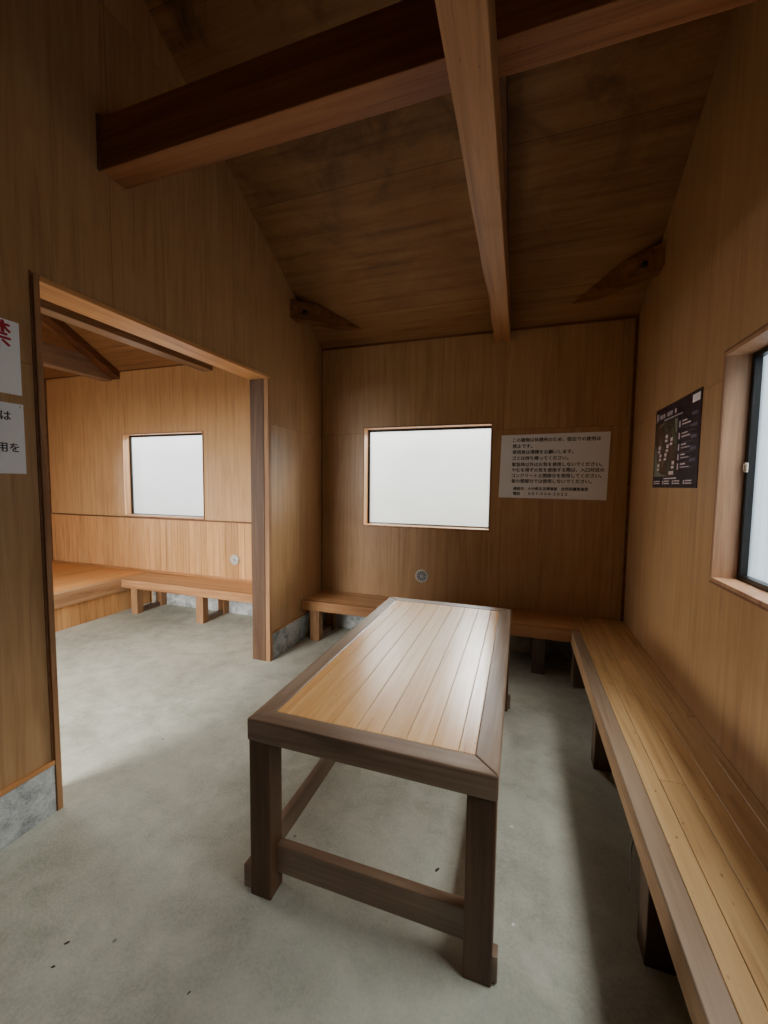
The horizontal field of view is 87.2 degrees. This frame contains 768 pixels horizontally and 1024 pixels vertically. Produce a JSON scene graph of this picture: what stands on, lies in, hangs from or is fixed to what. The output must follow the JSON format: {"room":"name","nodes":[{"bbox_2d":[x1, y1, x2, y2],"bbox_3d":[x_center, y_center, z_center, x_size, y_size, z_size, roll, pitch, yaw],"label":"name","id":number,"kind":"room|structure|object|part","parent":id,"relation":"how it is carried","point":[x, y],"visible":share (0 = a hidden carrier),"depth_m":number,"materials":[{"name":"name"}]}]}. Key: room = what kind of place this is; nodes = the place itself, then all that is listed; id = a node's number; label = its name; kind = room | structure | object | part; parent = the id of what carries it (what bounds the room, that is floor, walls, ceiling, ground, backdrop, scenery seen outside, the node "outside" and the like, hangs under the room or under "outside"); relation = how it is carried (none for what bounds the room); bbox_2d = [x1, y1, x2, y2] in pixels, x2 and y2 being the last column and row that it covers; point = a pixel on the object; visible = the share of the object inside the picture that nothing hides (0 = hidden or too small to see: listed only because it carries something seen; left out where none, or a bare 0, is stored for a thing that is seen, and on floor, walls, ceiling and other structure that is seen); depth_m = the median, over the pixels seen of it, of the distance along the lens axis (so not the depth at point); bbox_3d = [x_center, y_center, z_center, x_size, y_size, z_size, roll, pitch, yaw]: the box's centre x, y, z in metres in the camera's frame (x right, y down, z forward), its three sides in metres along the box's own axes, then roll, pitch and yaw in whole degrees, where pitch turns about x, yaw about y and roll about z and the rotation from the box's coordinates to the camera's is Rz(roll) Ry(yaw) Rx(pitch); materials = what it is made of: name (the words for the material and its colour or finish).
{"room":"mountain rest hut","nodes":[
{"label":"mountain rest hut","id":0,"kind":"room"},
{"bbox_2d":[0,0,320,789],"bbox_3d":[-1.448,-0.761,2.006,0.150,4.212,4.600,2,4,19],"label":"wall","id":1,"kind":"structure","parent":0,"point":[185,255],"depth_m":1.95,"materials":[{"name":"brown wood"}]},
{"bbox_2d":[0,318,21,395],"bbox_3d":[-1.558,-0.610,1.454,0.008,0.290,0.420,2,4,19],"label":"notice sheet","id":2,"kind":"object","parent":1,"relation":"attached to","point":[10,364],"visible":1,"depth_m":1.62,"materials":[{"name":"white paper"}]},
{"bbox_2d":[0,401,26,473],"bbox_3d":[-1.561,-0.288,1.478,0.008,0.284,0.420,2,4,19],"label":"notice sheet","id":3,"kind":"object","parent":1,"relation":"attached to","point":[12,434],"visible":1,"depth_m":1.63,"materials":[{"name":"white paper"}]},
{"bbox_2d":[96,113,101,171],"bbox_3d":[-1.358,-1.759,1.920,0.012,0.253,0.012,2,4,19],"label":"trim","id":4,"kind":"structure","parent":1,"relation":"attached to","point":[98,134],"depth_m":1.92,"materials":[{"name":"brown wood"}]},
{"bbox_2d":[28,270,272,810],"bbox_3d":[-1.286,0.125,2.578,0.178,2.370,1.697,2,4,19],"label":"trim","id":5,"kind":"structure","parent":1,"relation":"attached to","point":[41,287],"depth_m":1.84,"materials":[{"name":"brown wood"}]},
{"bbox_2d":[0,610,309,849],"bbox_3d":[-1.439,1.219,2.130,0.116,0.245,4.599,2,4,19],"label":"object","id":6,"kind":"structure","parent":1,"relation":"attached to","point":[29,800],"depth_m":1.75,"materials":[{"name":"concrete"}]},
{"bbox_2d":[290,300,361,330],"bbox_3d":[-0.525,-1.788,3.689,0.673,0.150,0.129,-1,4,-22],"label":"brace","id":7,"kind":"object","parent":1,"relation":"attached to","point":[300,312],"visible":1,"depth_m":3.63,"materials":[{"name":"wood"}]},
{"bbox_2d":[100,0,758,189],"bbox_3d":[-0.010,-1.715,1.543,2.805,0.239,0.135,2,4,19],"label":"cross beam","id":8,"kind":"structure","parent":1,"relation":"attached to","point":[392,57],"depth_m":1.55,"materials":[{"name":"brown wood"}]},
{"bbox_2d":[46,318,635,620],"bbox_3d":[-1.259,-0.311,4.483,7.259,2.980,0.150,2,4,19],"label":"wall","id":9,"kind":"structure","parent":0,"point":[555,556],"depth_m":3.82,"materials":[{"name":"brown wood"}]},
{"bbox_2d":[44,379,52,561],"bbox_3d":[-4.571,-0.547,5.500,0.020,2.480,0.020,2,4,19],"label":"trim","id":10,"kind":"structure","parent":9,"relation":"attached to","point":[44,379],"depth_m":5.48,"materials":[{"name":"brown wood"}]},
{"bbox_2d":[45,364,182,379],"bbox_3d":[-2.671,-1.717,4.785,4.000,0.013,0.010,2,4,19],"label":"trim","id":11,"kind":"structure","parent":9,"relation":"attached to","point":[179,364],"depth_m":4.90,"materials":[{"name":"brown wood"}]},
{"bbox_2d":[50,513,251,581],"bbox_3d":[-2.687,0.411,4.924,3.978,0.677,0.020,2,4,19],"label":"wall panel","id":12,"kind":"object","parent":9,"relation":"attached to","point":[189,547],"depth_m":4.96,"materials":[{"name":"brown wood"}]},
{"bbox_3d":[-2.692,0.736,4.942,3.978,0.027,0.008,2,4,19],"label":"skirting","id":13,"kind":"part","parent":12,"relation":"part of","materials":[{"name":"brown wood"}]},
{"bbox_2d":[122,431,204,519],"bbox_3d":[-2.660,-0.446,4.943,1.256,1.028,0.160,2,4,19],"label":"window","id":14,"kind":"structure","parent":9,"relation":"in","point":[163,472],"depth_m":5.00,"materials":[{"name":"white glass"}]},
{"bbox_2d":[153,591,251,615],"bbox_3d":[-1.837,1.053,4.707,2.188,0.215,0.064,2,4,19],"label":"baseboard","id":15,"kind":"structure","parent":9,"relation":"attached to","point":[244,608],"depth_m":4.75,"materials":[{"name":"concrete"}]},
{"bbox_2d":[230,554,239,564],"bbox_3d":[-1.698,0.543,4.585,0.120,0.120,0.022,2,4,19],"label":"air vent","id":16,"kind":"object","parent":9,"relation":"attached to","point":[234,559],"visible":1,"depth_m":4.58,"materials":[{"name":"grey plastic"}]},
{"bbox_2d":[321,351,322,589],"bbox_3d":[-0.643,-0.414,4.184,0.009,2.480,0.009,2,4,19],"label":"trim","id":17,"kind":"structure","parent":9,"relation":"attached to","point":[321,351],"depth_m":4.18,"materials":[{"name":"brown wood"}]},
{"bbox_2d":[415,569,427,582],"bbox_3d":[0.365,0.620,3.905,0.128,0.128,0.017,2,4,19],"label":"air vent","id":18,"kind":"object","parent":9,"relation":"in","point":[421,575],"visible":1,"depth_m":3.90,"materials":[{"name":"metal"}]},
{"bbox_2d":[417,571,426,580],"bbox_3d":[0.365,0.620,3.904,0.100,0.100,0.007,2,4,19],"label":"grille","id":19,"kind":"object","parent":18,"relation":"attached to","point":[421,575],"depth_m":3.90,"materials":[{"name":"grey metal"}]},
{"bbox_2d":[363,423,492,531],"bbox_3d":[0.405,-0.334,3.912,1.244,0.982,0.160,2,4,19],"label":"window","id":20,"kind":"structure","parent":9,"relation":"in","point":[421,476],"depth_m":3.95,"materials":[{"name":"white glass"}]},
{"bbox_2d":[323,612,571,658],"bbox_3d":[0.674,1.127,3.861,2.785,0.237,0.064,2,4,19],"label":"baseboard","id":21,"kind":"structure","parent":9,"relation":"attached to","point":[517,643],"depth_m":3.64,"materials":[{"name":"concrete"}]},
{"bbox_2d":[321,315,635,350],"bbox_3d":[0.688,-1.600,3.653,2.793,0.020,0.014,2,4,19],"label":"trim","id":22,"kind":"structure","parent":9,"relation":"attached to","point":[631,316],"depth_m":3.59,"materials":[{"name":"brown wood"}]},
{"bbox_2d":[499,431,610,499],"bbox_3d":[1.450,-0.394,3.478,0.876,0.568,0.010,2,4,19],"label":"notice board","id":23,"kind":"object","parent":9,"relation":"attached to","point":[575,466],"visible":1,"depth_m":3.46,"materials":[{"name":"beige paper"}]},
{"bbox_2d":[620,314,639,620],"bbox_3d":[2.001,-0.327,3.288,0.022,2.486,0.020,2,4,19],"label":"trim","id":24,"kind":"structure","parent":9,"relation":"attached to","point":[637,315],"depth_m":3.28,"materials":[{"name":"brown wood"}]},
{"bbox_2d":[0,602,691,1023],"bbox_3d":[-2.036,1.381,2.344,7.259,0.120,4.900,2,4,19],"label":"floor","id":25,"kind":"structure","parent":0,"point":[140,867],"depth_m":1.56,"materials":[{"name":"concrete"}]},
{"bbox_2d":[52,562,149,631],"bbox_3d":[-4.468,1.047,3.150,1.805,0.383,4.548,2,4,19],"label":"raised platform","id":26,"kind":"object","parent":25,"relation":"on","point":[82,593],"visible":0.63,"depth_m":4.46,"materials":[{"name":"brown wood"}]},
{"bbox_2d":[121,572,251,623],"bbox_3d":[-1.911,0.984,4.473,2.182,0.383,0.414,2,4,19],"label":"bench","id":27,"kind":"object","parent":25,"relation":"on","point":[225,591],"visible":0.66,"depth_m":4.47,"materials":[{"name":"brown wood"}]},
{"bbox_3d":[-2.824,1.010,4.617,0.092,0.291,0.080,2,4,19],"label":"leg","id":28,"kind":"part","parent":27,"relation":"part of","materials":[{"name":"brown wood"}]},
{"bbox_3d":[-2.774,1.120,4.780,0.060,0.050,0.245,2,4,19],"label":"foot rail","id":29,"kind":"part","parent":27,"relation":"part of","materials":[{"name":"brown wood"}]},
{"bbox_3d":[-2.720,0.960,4.922,0.084,0.352,0.079,2,4,19],"label":"leg","id":30,"kind":"part","parent":27,"relation":"part of","materials":[{"name":"brown wood"}]},
{"bbox_3d":[-1.967,0.850,4.293,2.182,0.092,0.055,2,4,19],"label":"rail","id":31,"kind":"part","parent":27,"relation":"part of","materials":[{"name":"brown wood"}]},
{"bbox_3d":[-1.901,0.806,4.485,2.182,0.030,0.353,2,4,19],"label":"seat","id":32,"kind":"part","parent":27,"relation":"part of","materials":[{"name":"brown wood"}]},
{"bbox_3d":[-1.948,1.040,4.323,0.092,0.291,0.080,2,4,19],"label":"leg","id":33,"kind":"part","parent":27,"relation":"part of","materials":[{"name":"brown wood"}]},
{"bbox_3d":[-1.898,1.150,4.485,0.060,0.050,0.245,2,4,19],"label":"foot rail","id":34,"kind":"part","parent":27,"relation":"part of","materials":[{"name":"brown wood"}]},
{"bbox_3d":[-1.844,0.990,4.627,0.084,0.352,0.079,2,4,19],"label":"leg","id":35,"kind":"part","parent":27,"relation":"part of","materials":[{"name":"brown wood"}]},
{"bbox_2d":[250,379,265,660],"bbox_3d":[-1.039,0.090,3.363,0.130,2.338,0.043,2,4,19],"label":"timber post","id":36,"kind":"object","parent":25,"relation":"on","point":[256,385],"visible":0.8,"depth_m":3.34,"materials":[{"name":"brown wood"}]},
{"bbox_2d":[244,597,510,987],"bbox_3d":[0.171,1.025,2.094,0.906,0.672,1.654,2,4,19],"label":"table","id":37,"kind":"object","parent":25,"relation":"on","point":[417,690],"visible":1,"depth_m":1.44,"materials":[{"name":"brown wood"}]},
{"bbox_3d":[-0.431,1.101,1.478,0.086,0.592,0.078,2,4,19],"label":"leg","id":38,"kind":"part","parent":37,"relation":"part of","materials":[{"name":"brown wood"}]},
{"bbox_3d":[-0.195,1.212,2.230,0.030,0.088,1.482,2,4,19],"label":"rail","id":39,"kind":"part","parent":37,"relation":"part of","materials":[{"name":"brown wood"}]},
{"bbox_3d":[-0.184,0.717,2.195,0.074,0.080,1.649,2,4,19],"label":"frame rail","id":40,"kind":"part","parent":37,"relation":"part of","materials":[{"name":"brown wood"}]},
{"bbox_3d":[-0.067,0.778,1.323,0.852,0.080,0.074,2,4,19],"label":"frame rail","id":41,"kind":"part","parent":37,"relation":"part of","materials":[{"name":"brown wood"}]},
{"bbox_3d":[0.439,0.681,2.817,0.852,0.080,0.074,2,4,19],"label":"frame rail","id":42,"kind":"part","parent":37,"relation":"part of","materials":[{"name":"brown wood"}]},
{"bbox_3d":[0.295,1.125,1.234,0.086,0.592,0.078,2,4,19],"label":"leg","id":43,"kind":"part","parent":37,"relation":"part of","materials":[{"name":"brown wood"}]},
{"bbox_3d":[0.556,0.742,1.946,0.074,0.080,1.649,2,4,19],"label":"frame rail","id":44,"kind":"part","parent":37,"relation":"part of","materials":[{"name":"brown wood"}]},
{"bbox_3d":[0.794,1.030,2.709,0.086,0.592,0.078,2,4,19],"label":"leg","id":45,"kind":"part","parent":37,"relation":"part of","materials":[{"name":"brown wood"}]},
{"bbox_2d":[301,590,579,674],"bbox_3d":[0.423,1.063,3.693,2.432,0.383,0.430,2,4,19],"label":"bench","id":46,"kind":"object","parent":25,"relation":"on","point":[540,627],"visible":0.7,"depth_m":3.63,"materials":[{"name":"brown wood"}]},
{"bbox_3d":[-0.653,1.081,3.893,0.100,0.295,0.082,2,4,19],"label":"leg","id":47,"kind":"part","parent":46,"relation":"part of","materials":[{"name":"brown wood"}]},
{"bbox_3d":[-0.604,1.194,4.051,0.060,0.050,0.233,2,4,19],"label":"foot rail","id":48,"kind":"part","parent":46,"relation":"part of","materials":[{"name":"brown wood"}]},
{"bbox_3d":[-0.552,1.034,4.189,0.090,0.352,0.082,2,4,19],"label":"leg","id":49,"kind":"part","parent":46,"relation":"part of","materials":[{"name":"brown wood"}]},
{"bbox_3d":[0.333,0.926,3.516,2.366,0.088,0.055,2,4,19],"label":"rail","id":50,"kind":"part","parent":46,"relation":"part of","materials":[{"name":"brown wood"}]},
{"bbox_3d":[0.434,0.885,3.707,2.432,0.030,0.374,2,4,19],"label":"seat","id":51,"kind":"part","parent":46,"relation":"part of","materials":[{"name":"brown wood"}]},
{"bbox_3d":[1.246,1.146,3.255,0.100,0.295,0.082,2,4,19],"label":"leg","id":52,"kind":"part","parent":46,"relation":"part of","materials":[{"name":"brown wood"}]},
{"bbox_2d":[571,616,767,1023],"bbox_3d":[1.067,1.232,1.330,0.437,0.383,4.489,2,4,19],"label":"bench","id":53,"kind":"object","parent":25,"relation":"on","point":[699,832],"visible":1,"depth_m":1.33,"materials":[{"name":"brown wood"}]},
{"bbox_3d":[1.469,1.170,3.042,0.088,0.282,0.088,2,4,19],"label":"leg","id":54,"kind":"part","parent":53,"relation":"part of","materials":[{"name":"brown wood"}]},
{"bbox_3d":[1.172,1.227,2.163,0.088,0.282,0.088,2,4,19],"label":"leg","id":55,"kind":"part","parent":53,"relation":"part of","materials":[{"name":"brown wood"}]},
{"bbox_3d":[0.820,1.103,1.202,0.039,0.086,4.105,2,4,19],"label":"rail","id":56,"kind":"part","parent":53,"relation":"part of","materials":[{"name":"brown wood"}]},
{"bbox_3d":[0.874,1.284,1.284,0.088,0.282,0.088,2,4,19],"label":"leg","id":57,"kind":"part","parent":53,"relation":"part of","materials":[{"name":"brown wood"}]},
{"bbox_2d":[41,0,733,378],"bbox_3d":[-1.997,-2.187,2.099,7.259,1.533,4.900,2,4,19],"label":"ceiling","id":58,"kind":"structure","parent":0,"point":[369,221],"depth_m":2.62,"materials":[{"name":"brown wood"}]},
{"bbox_2d":[42,341,111,380],"bbox_3d":[-4.202,-1.617,2.882,0.130,0.230,4.599,2,4,19],"label":"tie beam","id":59,"kind":"structure","parent":58,"relation":"attached to","point":[54,357],"depth_m":4.58,"materials":[{"name":"brown wood"}]},
{"bbox_2d":[41,314,119,379],"bbox_3d":[-3.633,-2.184,4.080,0.137,1.189,1.899,2,4,19],"label":"rafter","id":60,"kind":"object","parent":58,"relation":"attached to","point":[61,328],"visible":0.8,"depth_m":4.58,"materials":[{"name":"brown wood"}]},
{"bbox_2d":[40,298,212,371],"bbox_3d":[-2.728,-1.567,2.386,0.130,0.230,4.599,2,4,19],"label":"tie beam","id":61,"kind":"structure","parent":58,"relation":"attached to","point":[50,309],"depth_m":3.50,"materials":[{"name":"brown wood"}]},
{"bbox_2d":[435,0,510,342],"bbox_3d":[0.310,-1.464,1.364,0.130,0.230,4.599,2,4,19],"label":"tie beam","id":62,"kind":"structure","parent":58,"relation":"attached to","point":[468,32],"depth_m":1.43,"materials":[{"name":"brown wood"}]},
{"bbox_2d":[499,76,508,257],"bbox_3d":[0.632,-2.211,2.243,0.106,1.075,1.640,2,4,19],"label":"rafter","id":63,"kind":"object","parent":58,"relation":"attached to","point":[503,82],"visible":0.13,"depth_m":2.27,"materials":[{"name":"brown wood"}]},
{"bbox_2d":[623,0,767,812],"bbox_3d":[1.355,-0.666,1.062,0.150,4.212,4.600,2,4,19],"label":"wall","id":64,"kind":"structure","parent":0,"point":[710,293],"depth_m":1.95,"materials":[{"name":"brown wood"}]},
{"bbox_2d":[572,241,665,303],"bbox_3d":[1.700,-1.712,2.940,0.129,0.150,0.673,-2,5,-31],"label":"brace","id":65,"kind":"object","parent":64,"relation":"attached to","point":[648,264],"visible":1,"depth_m":2.84,"materials":[{"name":"wood"}]},
{"bbox_2d":[652,387,702,487],"bbox_3d":[1.704,-0.396,2.371,0.004,0.506,0.725,2,4,19],"label":"poster","id":66,"kind":"object","parent":64,"relation":"attached to","point":[678,424],"visible":1,"depth_m":2.29,"materials":[{"name":"black paper"}]},
{"bbox_2d":[656,419,677,475],"bbox_3d":[1.751,-0.390,2.513,0.001,0.334,0.384,2,4,19],"label":"map","id":67,"kind":"object","parent":66,"relation":"attached to","point":[668,428],"depth_m":2.48},
{"bbox_2d":[680,410,697,467],"bbox_3d":[1.632,-0.385,2.163,0.001,0.289,0.210,2,4,19],"label":"print","id":68,"kind":"object","parent":66,"relation":"attached to","point":[694,412],"depth_m":2.12},
{"bbox_3d":[1.611,-0.592,2.078,0.001,0.041,0.098,2,4,19],"label":"emblem panel","id":69,"kind":"part","parent":66,"relation":"part of","materials":[{"name":"white paper"}]},
{"bbox_2d":[709,323,767,611],"bbox_3d":[1.253,-0.131,0.833,0.162,1.043,2.062,2,4,19],"label":"window","id":70,"kind":"structure","parent":64,"relation":"in","point":[739,548],"depth_m":1.76,"materials":[{"name":"brown wood"}]},
{"bbox_3d":[1.293,-0.129,0.820,0.058,0.985,2.004,2,4,19],"label":"sash","id":71,"kind":"part","parent":70,"relation":"part of","materials":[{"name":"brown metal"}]},
{"bbox_3d":[1.297,-0.129,0.818,0.006,0.941,1.960,2,4,19],"label":"pane","id":72,"kind":"part","parent":70,"relation":"part of","materials":[{"name":"clear glass"}]}
]}

